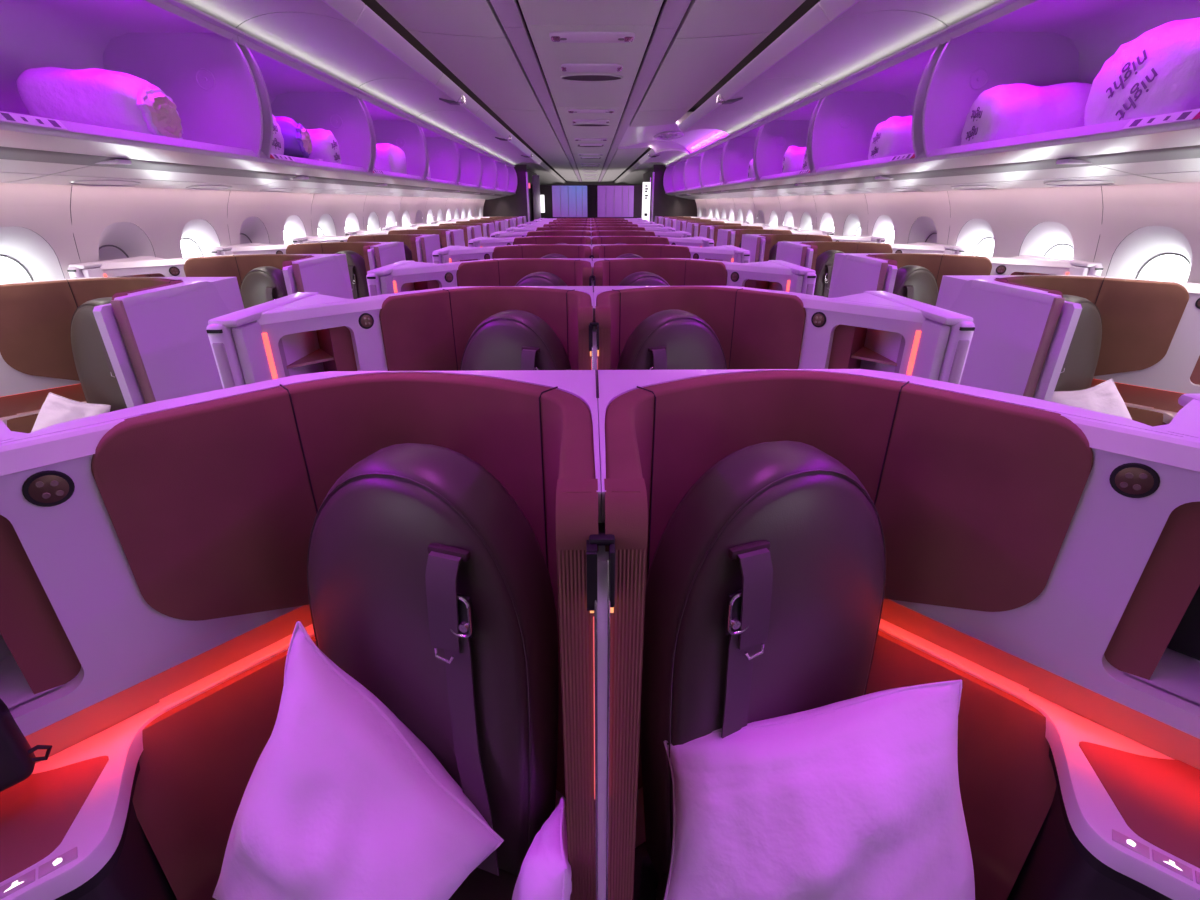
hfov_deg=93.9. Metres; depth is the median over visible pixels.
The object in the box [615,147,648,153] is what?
ceiling panel
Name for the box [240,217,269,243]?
window
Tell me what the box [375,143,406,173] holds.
bag
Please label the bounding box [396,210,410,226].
window
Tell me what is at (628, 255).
seat
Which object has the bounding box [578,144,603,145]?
hood
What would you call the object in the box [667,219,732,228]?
shell
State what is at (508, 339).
seat
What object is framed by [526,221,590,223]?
shell
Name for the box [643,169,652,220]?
door
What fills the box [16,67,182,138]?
bag
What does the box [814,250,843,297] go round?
seat
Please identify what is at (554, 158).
ceiling panel
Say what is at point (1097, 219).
wall
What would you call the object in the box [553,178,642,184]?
wall
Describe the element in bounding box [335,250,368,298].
seat
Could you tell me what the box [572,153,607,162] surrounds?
ceiling panel
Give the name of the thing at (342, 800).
pillow
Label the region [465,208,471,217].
window
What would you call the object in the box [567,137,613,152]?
ceiling panel
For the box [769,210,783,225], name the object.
window
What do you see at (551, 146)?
ceiling panel
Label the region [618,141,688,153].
trim
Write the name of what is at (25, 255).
window
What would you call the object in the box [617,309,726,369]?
seat
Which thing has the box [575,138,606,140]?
ceiling light
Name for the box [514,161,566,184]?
ceiling panel
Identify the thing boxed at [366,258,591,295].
shell
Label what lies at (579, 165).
ceiling panel
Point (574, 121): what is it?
hood
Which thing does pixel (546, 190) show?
wall
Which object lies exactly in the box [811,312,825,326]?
reading lamp
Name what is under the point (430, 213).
window
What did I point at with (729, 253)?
shell
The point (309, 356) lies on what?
cubby shelf
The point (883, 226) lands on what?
window
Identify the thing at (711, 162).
bin
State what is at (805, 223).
window
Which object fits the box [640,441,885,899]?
seat
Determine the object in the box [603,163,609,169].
ceiling strip
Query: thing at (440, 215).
window
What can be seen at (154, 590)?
shell
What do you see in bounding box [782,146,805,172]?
bag
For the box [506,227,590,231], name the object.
shell
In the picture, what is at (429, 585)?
seat
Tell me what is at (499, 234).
shell
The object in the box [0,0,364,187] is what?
bin
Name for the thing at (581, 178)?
ceiling panel
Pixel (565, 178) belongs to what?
ceiling panel
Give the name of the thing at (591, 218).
shell
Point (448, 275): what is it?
reading lamp
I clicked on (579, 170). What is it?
ceiling panel
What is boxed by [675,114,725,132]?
trim
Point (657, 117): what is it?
ceiling panel
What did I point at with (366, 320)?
reading lamp
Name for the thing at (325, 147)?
bag
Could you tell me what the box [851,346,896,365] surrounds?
cubby shelf
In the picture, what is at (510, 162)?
bin
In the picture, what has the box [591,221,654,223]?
shell
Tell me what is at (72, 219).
wall
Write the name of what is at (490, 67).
ceiling panel
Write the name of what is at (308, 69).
bin
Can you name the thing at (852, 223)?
window
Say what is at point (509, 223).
shell
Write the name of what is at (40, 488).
reading lamp
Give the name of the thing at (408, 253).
seat
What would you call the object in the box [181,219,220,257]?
window
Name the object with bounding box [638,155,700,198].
bin
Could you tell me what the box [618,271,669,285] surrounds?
seat
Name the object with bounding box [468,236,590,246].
shell
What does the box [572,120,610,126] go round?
air slot
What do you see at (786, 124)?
bin
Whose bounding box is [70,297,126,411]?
seat
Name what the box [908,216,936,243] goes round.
window
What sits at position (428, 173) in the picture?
bag
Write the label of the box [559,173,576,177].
ceiling panel
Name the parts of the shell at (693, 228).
aisle panel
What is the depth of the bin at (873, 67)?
3.64 m
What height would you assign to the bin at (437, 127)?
0.841 m
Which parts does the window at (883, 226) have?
pane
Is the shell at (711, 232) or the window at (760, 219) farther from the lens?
the window at (760, 219)
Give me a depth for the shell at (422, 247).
5.02 m
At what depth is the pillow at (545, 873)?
0.81 m
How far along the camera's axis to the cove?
8.75 m
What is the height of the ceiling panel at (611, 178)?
0.072 m
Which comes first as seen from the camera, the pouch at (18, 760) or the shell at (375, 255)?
the pouch at (18, 760)
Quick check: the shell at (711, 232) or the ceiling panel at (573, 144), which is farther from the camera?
the ceiling panel at (573, 144)
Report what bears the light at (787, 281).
attached to the shell at (778, 275)
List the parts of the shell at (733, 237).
aisle panel, wing lid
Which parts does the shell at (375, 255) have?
wing post, wing lid, cubby frame, aisle panel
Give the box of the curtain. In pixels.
[598,186,633,216]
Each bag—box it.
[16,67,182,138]
[271,114,283,154]
[306,129,340,163]
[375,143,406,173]
[427,166,430,177]
[747,159,754,178]
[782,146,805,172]
[802,151,808,169]
[868,115,913,159]
[961,82,1091,144]
[1084,17,1199,125]
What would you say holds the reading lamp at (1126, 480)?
attached to the shell at (1043, 557)
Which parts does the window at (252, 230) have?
pane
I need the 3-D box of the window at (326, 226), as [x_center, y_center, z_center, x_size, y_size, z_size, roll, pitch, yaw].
[-2.711,-2.043,5.511,0.130,0.520,0.410,0,24,-1]
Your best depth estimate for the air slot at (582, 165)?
14.93 m
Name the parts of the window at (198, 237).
pane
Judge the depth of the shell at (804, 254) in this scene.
4.10 m
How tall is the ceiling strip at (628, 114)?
0.040 m
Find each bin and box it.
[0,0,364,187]
[152,5,442,192]
[293,73,480,194]
[370,107,502,196]
[410,126,517,197]
[440,140,527,198]
[459,149,535,198]
[480,156,541,199]
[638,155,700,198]
[645,148,721,198]
[678,106,810,196]
[684,147,740,198]
[700,136,770,197]
[701,72,888,194]
[740,2,1030,192]
[820,0,1199,187]
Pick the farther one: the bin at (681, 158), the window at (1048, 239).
the bin at (681, 158)
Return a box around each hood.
[561,63,622,72]
[573,120,609,122]
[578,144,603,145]
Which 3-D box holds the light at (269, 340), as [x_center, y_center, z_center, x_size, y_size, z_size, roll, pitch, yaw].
[-0.932,-0.192,1.612,0.008,0.290,0.012,20,31,38]
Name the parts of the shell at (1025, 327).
aisle panel, rail, panel, cubby frame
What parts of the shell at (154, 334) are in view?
cubby frame, panel, rail, aisle panel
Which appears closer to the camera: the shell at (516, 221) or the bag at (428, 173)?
the bag at (428, 173)
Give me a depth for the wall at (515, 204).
13.67 m
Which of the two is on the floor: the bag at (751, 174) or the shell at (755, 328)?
the shell at (755, 328)
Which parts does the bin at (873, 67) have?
door, sill, rail, service panel, panel, service panel, panel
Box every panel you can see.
[376,0,504,37]
[408,30,542,110]
[489,107,556,138]
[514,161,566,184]
[518,0,662,25]
[521,137,564,153]
[527,25,653,106]
[537,152,569,163]
[547,162,572,169]
[555,169,574,173]
[556,107,624,136]
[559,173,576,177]
[563,177,577,180]
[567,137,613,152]
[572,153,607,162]
[576,163,603,168]
[578,169,601,173]
[580,174,599,177]
[581,178,598,179]
[582,180,597,182]
[602,177,616,180]
[603,173,620,177]
[605,169,625,173]
[607,162,632,169]
[611,152,643,163]
[614,161,665,184]
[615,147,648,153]
[630,107,691,126]
[638,31,771,110]
[642,182,650,220]
[676,0,804,37]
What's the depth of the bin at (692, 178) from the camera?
10.22 m
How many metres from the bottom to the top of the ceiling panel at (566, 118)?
0.030 m
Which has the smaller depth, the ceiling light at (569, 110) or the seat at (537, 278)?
the seat at (537, 278)
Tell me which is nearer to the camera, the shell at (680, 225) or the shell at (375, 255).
the shell at (375, 255)
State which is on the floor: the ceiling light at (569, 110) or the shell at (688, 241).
the shell at (688, 241)
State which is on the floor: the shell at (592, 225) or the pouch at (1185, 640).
the shell at (592, 225)
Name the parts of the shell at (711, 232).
aisle panel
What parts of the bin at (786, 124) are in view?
door, sill, rail, service panel, panel, service panel, panel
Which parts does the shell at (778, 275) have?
cubby frame, wing post, wing lid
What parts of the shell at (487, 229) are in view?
aisle panel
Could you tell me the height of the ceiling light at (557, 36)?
0.020 m
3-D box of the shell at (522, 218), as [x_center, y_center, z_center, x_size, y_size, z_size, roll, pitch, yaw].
[-2.203,-4.550,12.526,1.167,1.256,0.760,0,24,-1]
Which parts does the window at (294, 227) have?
pane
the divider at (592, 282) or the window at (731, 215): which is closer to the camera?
the divider at (592, 282)
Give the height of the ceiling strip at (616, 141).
0.040 m
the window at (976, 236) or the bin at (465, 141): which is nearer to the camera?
the window at (976, 236)
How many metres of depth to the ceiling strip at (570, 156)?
12.25 m
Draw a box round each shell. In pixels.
[0,277,243,432]
[0,370,600,899]
[67,254,352,298]
[206,286,593,388]
[211,242,405,272]
[293,234,440,262]
[345,229,464,247]
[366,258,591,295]
[382,225,481,246]
[409,223,494,236]
[430,220,505,231]
[432,244,591,263]
[447,219,513,228]
[460,217,520,226]
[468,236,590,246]
[471,216,525,223]
[491,231,590,237]
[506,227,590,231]
[518,224,590,227]
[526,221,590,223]
[533,220,590,221]
[538,218,590,219]
[591,218,642,219]
[591,220,647,221]
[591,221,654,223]
[591,224,663,226]
[591,227,675,231]
[591,231,690,237]
[591,236,713,246]
[592,244,749,262]
[592,258,815,294]
[593,286,974,383]
[597,369,1199,899]
[655,216,708,223]
[660,217,719,226]
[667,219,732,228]
[675,220,749,231]
[686,222,770,236]
[699,225,797,245]
[716,229,833,246]
[741,234,884,262]
[776,242,964,269]
[828,253,1102,297]
[936,275,1199,426]
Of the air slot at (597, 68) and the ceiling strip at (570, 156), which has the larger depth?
the ceiling strip at (570, 156)
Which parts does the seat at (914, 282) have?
backrest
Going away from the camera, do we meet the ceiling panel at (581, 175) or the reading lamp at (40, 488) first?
the reading lamp at (40, 488)
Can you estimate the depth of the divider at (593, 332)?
1.62 m
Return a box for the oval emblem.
[654,131,683,139]
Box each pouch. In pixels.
[0,699,51,791]
[1167,585,1199,659]
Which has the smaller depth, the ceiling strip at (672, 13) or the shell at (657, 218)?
the ceiling strip at (672, 13)
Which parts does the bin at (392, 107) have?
panel, service panel, panel, service panel, rail, sill, door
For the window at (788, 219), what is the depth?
7.41 m
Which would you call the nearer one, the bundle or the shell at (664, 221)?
the bundle
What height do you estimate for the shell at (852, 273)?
1.256 m
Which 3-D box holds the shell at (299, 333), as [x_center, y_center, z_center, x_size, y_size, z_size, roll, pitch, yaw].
[-0.517,0.119,1.957,0.996,1.243,0.735,0,24,-1]
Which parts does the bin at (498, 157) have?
rail, door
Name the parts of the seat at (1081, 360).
backrest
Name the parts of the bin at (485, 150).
rail, door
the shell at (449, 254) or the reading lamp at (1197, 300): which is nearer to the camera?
the reading lamp at (1197, 300)
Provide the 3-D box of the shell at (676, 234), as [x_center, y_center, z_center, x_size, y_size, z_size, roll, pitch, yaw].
[0.406,-1.706,6.096,0.996,1.243,0.735,0,24,-1]
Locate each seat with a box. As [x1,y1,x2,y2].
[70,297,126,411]
[240,266,287,308]
[307,443,558,899]
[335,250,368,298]
[391,241,412,260]
[460,310,571,370]
[515,272,566,285]
[541,254,566,257]
[616,253,641,257]
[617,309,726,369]
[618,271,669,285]
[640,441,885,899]
[769,241,790,259]
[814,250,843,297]
[893,265,938,305]
[1054,295,1101,390]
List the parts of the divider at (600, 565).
edge trim, edge trim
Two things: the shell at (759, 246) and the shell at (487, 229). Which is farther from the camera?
the shell at (487, 229)
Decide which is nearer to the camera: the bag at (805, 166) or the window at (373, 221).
the bag at (805, 166)
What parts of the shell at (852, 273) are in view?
aisle panel, cubby frame, wing post, wing lid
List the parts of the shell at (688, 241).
cubby frame, wing lid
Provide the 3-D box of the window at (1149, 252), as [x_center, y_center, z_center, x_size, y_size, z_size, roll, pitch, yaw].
[2.591,-0.776,2.639,0.130,0.520,0.410,0,24,-1]
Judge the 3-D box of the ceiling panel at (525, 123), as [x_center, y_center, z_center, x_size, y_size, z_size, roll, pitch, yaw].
[-0.927,-4.236,7.289,0.584,0.072,2.886,0,24,-1]
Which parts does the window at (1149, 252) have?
pane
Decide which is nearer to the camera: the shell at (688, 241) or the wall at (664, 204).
the shell at (688, 241)
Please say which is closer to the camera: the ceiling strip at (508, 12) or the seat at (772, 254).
the ceiling strip at (508, 12)
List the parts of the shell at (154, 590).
wing post, cubby frame, panel, rail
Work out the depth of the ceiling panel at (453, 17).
2.99 m
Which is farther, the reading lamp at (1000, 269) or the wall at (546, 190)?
the wall at (546, 190)
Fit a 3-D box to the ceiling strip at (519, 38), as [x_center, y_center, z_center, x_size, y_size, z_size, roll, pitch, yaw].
[-0.506,-2.947,4.426,0.116,0.040,2.892,0,24,-1]
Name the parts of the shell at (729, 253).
cubby frame, wing post, wing lid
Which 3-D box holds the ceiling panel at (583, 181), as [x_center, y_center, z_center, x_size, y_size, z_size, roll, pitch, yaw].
[-0.455,-12.315,25.654,0.712,0.030,2.892,0,24,-1]
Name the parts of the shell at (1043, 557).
rail, panel, cubby frame, wing lid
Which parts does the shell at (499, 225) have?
aisle panel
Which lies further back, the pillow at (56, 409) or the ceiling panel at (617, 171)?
the ceiling panel at (617, 171)
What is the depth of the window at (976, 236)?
3.84 m
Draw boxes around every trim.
[526,172,529,221]
[532,175,540,219]
[540,195,544,212]
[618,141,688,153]
[651,172,653,221]
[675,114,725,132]
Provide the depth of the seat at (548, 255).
3.86 m
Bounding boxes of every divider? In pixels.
[586,513,615,899]
[589,274,595,285]
[589,321,598,372]
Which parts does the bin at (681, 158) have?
door, rail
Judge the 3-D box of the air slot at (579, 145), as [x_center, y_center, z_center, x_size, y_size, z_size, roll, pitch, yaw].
[-0.157,-5.178,9.534,0.494,0.026,0.607,0,24,-1]
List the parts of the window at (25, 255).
pane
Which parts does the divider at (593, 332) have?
edge trim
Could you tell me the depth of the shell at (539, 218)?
11.15 m
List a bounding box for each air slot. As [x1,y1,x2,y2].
[560,63,622,81]
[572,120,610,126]
[577,144,604,146]
[579,157,601,158]
[581,165,599,166]
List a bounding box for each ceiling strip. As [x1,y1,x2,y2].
[490,0,522,27]
[503,20,553,107]
[543,105,564,137]
[558,135,570,153]
[566,152,574,162]
[570,163,576,169]
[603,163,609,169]
[605,153,613,162]
[609,137,621,153]
[615,104,636,137]
[626,20,677,108]
[658,0,691,27]
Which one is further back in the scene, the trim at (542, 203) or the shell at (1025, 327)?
the trim at (542, 203)
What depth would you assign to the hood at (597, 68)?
4.00 m
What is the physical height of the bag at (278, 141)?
0.273 m
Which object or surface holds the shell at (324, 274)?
on the floor
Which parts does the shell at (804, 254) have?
aisle panel, cubby frame, wing lid, wing post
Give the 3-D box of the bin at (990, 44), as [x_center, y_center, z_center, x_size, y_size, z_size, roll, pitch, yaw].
[1.795,-1.514,2.206,1.395,0.841,1.619,0,24,-1]
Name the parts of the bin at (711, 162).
sill, rail, service panel, panel, service panel, panel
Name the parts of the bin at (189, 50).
panel, service panel, panel, sill, service panel, rail, door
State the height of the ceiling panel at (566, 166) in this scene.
0.072 m
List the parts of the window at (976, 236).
pane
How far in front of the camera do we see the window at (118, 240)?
3.15 m
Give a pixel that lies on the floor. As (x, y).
(641, 852)
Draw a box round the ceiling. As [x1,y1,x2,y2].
[361,0,819,177]
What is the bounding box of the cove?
[618,112,728,153]
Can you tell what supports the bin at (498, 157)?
attached to the wall at (72, 219)
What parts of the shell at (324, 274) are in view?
wing lid, wing post, cubby frame, aisle panel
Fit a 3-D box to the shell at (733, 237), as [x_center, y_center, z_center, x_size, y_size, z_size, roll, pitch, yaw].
[1.898,-1.848,6.400,1.167,1.256,0.760,0,24,-1]
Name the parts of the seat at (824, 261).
backrest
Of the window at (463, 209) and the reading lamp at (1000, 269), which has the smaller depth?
the reading lamp at (1000, 269)
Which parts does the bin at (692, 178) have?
rail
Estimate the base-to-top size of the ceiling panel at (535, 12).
0.030 m
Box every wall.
[0,182,484,278]
[483,164,527,221]
[531,185,642,219]
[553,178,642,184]
[653,165,696,221]
[695,182,1199,282]
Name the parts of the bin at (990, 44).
door, rail, service panel, sill, panel, service panel, panel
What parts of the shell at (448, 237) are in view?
wing lid, aisle panel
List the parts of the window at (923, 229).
pane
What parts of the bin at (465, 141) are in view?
panel, service panel, panel, service panel, rail, sill, door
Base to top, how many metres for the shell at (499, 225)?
1.256 m
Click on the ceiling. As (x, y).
(373, 5)
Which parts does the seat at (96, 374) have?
backrest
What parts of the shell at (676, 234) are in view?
cubby frame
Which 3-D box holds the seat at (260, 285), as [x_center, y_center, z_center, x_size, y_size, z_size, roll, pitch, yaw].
[-1.944,-0.375,3.134,0.430,1.197,0.606,8,25,17]
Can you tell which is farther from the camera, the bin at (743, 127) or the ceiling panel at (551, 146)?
the ceiling panel at (551, 146)
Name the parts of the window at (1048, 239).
pane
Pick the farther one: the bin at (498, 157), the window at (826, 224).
the bin at (498, 157)
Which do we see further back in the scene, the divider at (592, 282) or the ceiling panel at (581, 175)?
the ceiling panel at (581, 175)
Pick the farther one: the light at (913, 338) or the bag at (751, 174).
the bag at (751, 174)
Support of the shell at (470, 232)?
on the floor
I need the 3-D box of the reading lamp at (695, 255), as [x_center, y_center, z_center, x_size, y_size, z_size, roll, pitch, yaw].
[0.658,-1.324,3.841,0.036,0.049,0.038,0,24,-1]
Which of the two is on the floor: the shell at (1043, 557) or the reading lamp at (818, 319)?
the shell at (1043, 557)
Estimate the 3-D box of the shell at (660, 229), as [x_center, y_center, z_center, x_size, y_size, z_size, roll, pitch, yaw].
[0.388,-2.161,7.127,0.996,1.243,0.735,0,24,-1]
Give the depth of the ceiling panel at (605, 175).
20.40 m
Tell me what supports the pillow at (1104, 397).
on the seat at (1081, 360)
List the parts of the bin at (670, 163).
door, rail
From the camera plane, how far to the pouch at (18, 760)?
0.74 m
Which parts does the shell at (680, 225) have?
aisle panel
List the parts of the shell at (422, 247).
wing lid, cubby frame, aisle panel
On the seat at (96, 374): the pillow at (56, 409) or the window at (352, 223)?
the pillow at (56, 409)
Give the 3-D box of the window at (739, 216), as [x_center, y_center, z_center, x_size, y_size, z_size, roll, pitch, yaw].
[2.464,-3.899,9.720,0.130,0.520,0.410,0,24,-1]
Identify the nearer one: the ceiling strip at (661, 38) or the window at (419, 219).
the ceiling strip at (661, 38)
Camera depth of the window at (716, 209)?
11.56 m
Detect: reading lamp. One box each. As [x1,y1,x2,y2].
[22,470,74,506]
[169,266,179,275]
[359,313,373,328]
[445,272,452,282]
[693,253,698,258]
[731,272,738,281]
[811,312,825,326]
[996,265,1005,273]
[1109,463,1159,497]
[1195,298,1199,308]
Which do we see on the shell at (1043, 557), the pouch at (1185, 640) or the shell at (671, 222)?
the pouch at (1185, 640)
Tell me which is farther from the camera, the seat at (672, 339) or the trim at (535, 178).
the trim at (535, 178)
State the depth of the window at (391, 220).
7.33 m
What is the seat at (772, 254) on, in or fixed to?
on the floor
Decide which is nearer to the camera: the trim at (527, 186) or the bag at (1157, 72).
the bag at (1157, 72)
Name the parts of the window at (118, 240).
pane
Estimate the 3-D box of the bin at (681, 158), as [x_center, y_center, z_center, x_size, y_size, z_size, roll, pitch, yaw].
[1.636,-5.436,11.098,1.395,0.841,1.619,0,24,-1]
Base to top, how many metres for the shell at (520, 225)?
1.243 m
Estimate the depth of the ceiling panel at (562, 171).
17.72 m
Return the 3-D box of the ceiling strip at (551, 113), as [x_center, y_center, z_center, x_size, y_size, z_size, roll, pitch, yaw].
[-0.553,-4.117,7.079,0.116,0.040,2.892,0,24,-1]
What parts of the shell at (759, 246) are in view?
aisle panel, cubby frame, wing lid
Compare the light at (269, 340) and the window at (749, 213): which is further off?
the window at (749, 213)
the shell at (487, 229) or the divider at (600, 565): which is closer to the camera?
the divider at (600, 565)
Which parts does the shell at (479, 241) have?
wing lid, cubby frame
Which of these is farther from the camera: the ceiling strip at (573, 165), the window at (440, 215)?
the ceiling strip at (573, 165)
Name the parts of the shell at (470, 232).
aisle panel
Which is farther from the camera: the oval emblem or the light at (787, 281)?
the oval emblem
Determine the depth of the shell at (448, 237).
6.11 m
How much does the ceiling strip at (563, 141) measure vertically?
0.040 m
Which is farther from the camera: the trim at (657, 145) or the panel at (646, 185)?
the panel at (646, 185)
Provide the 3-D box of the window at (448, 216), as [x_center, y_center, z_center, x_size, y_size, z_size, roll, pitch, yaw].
[-2.795,-4.125,10.231,0.130,0.520,0.410,0,24,-1]
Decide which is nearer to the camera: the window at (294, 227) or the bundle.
the bundle
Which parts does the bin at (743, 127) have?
door, sill, rail, service panel, panel, service panel, panel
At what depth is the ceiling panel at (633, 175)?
18.17 m
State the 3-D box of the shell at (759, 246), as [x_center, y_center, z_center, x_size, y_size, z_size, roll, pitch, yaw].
[1.917,-1.393,5.369,1.167,1.256,0.760,0,24,-1]
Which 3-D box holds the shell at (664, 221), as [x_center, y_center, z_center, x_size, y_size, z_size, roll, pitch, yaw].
[1.806,-4.122,11.555,1.167,1.256,0.760,0,24,-1]
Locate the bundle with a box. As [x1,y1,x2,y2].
[275,116,311,157]
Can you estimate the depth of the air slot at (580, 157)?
12.24 m
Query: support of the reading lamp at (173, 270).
attached to the shell at (324, 274)
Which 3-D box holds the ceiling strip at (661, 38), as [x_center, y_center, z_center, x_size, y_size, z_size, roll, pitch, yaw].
[0.354,-2.952,4.439,0.116,0.040,2.892,0,24,-1]
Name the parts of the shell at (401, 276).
wing lid, wing post, cubby frame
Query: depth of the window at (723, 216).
10.97 m
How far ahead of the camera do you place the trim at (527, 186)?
13.59 m
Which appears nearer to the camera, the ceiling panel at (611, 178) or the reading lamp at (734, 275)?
the reading lamp at (734, 275)
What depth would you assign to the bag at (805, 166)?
4.90 m
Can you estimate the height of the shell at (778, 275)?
1.243 m
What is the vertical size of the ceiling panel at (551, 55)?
0.030 m
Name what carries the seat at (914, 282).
on the floor
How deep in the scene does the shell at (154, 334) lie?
2.11 m
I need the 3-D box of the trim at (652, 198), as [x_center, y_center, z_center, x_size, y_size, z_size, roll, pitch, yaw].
[1.285,-5.676,13.910,0.040,2.200,0.130,0,24,-1]
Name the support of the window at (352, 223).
in the wall at (72, 219)
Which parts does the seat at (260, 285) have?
backrest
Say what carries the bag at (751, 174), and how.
in the bin at (743, 127)
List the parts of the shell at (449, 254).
wing lid, wing post, cubby frame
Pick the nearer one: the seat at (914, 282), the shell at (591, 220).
the seat at (914, 282)
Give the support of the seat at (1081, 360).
on the floor
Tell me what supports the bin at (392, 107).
attached to the wall at (72, 219)
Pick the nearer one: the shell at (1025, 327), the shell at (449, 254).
the shell at (1025, 327)
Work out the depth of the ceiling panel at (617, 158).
12.38 m
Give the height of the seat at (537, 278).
1.197 m
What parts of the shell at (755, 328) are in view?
cubby frame, wing post, wing lid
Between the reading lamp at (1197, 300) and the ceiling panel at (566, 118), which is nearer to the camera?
the reading lamp at (1197, 300)
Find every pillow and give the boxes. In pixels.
[31,392,110,431]
[212,621,503,899]
[512,797,571,899]
[663,680,974,899]
[1051,378,1131,419]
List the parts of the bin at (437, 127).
panel, service panel, panel, service panel, rail, sill, door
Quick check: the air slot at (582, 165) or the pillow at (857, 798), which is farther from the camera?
the air slot at (582, 165)
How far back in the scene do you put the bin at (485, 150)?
9.88 m
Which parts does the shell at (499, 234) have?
cubby frame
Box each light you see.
[262,333,277,378]
[393,281,396,292]
[549,31,634,42]
[568,109,614,112]
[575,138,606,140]
[786,280,789,291]
[906,330,920,375]
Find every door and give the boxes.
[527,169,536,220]
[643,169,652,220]
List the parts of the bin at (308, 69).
panel, service panel, panel, service panel, rail, sill, door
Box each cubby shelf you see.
[286,348,333,368]
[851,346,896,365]
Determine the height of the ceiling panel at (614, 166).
0.072 m
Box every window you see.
[0,226,64,282]
[98,222,154,260]
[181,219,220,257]
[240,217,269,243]
[284,215,305,243]
[318,214,335,235]
[345,213,359,231]
[368,212,379,230]
[386,211,395,226]
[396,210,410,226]
[410,210,422,223]
[427,210,433,223]
[433,209,442,220]
[446,209,450,220]
[454,208,458,218]
[461,208,465,217]
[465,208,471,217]
[715,208,721,217]
[721,208,725,218]
[729,209,733,220]
[737,209,746,220]
[747,209,752,222]
[757,210,769,222]
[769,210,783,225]
[783,211,799,229]
[800,212,811,229]
[819,213,833,232]
[843,214,860,235]
[872,215,893,242]
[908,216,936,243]
[956,219,993,255]
[1019,221,1073,258]
[1106,226,1191,281]
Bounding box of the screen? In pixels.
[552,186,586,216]
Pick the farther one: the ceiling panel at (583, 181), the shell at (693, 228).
the ceiling panel at (583, 181)
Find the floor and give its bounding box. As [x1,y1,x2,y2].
[633,841,647,899]
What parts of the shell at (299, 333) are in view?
wing lid, wing post, cubby frame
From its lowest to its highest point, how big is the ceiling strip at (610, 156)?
0.040 m
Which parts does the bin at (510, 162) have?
rail, door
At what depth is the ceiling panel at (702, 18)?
3.00 m
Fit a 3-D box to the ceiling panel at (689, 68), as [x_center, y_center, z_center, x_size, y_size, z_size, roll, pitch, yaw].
[0.720,-3.076,4.660,0.584,0.072,2.886,0,24,-1]
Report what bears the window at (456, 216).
in the wall at (72, 219)

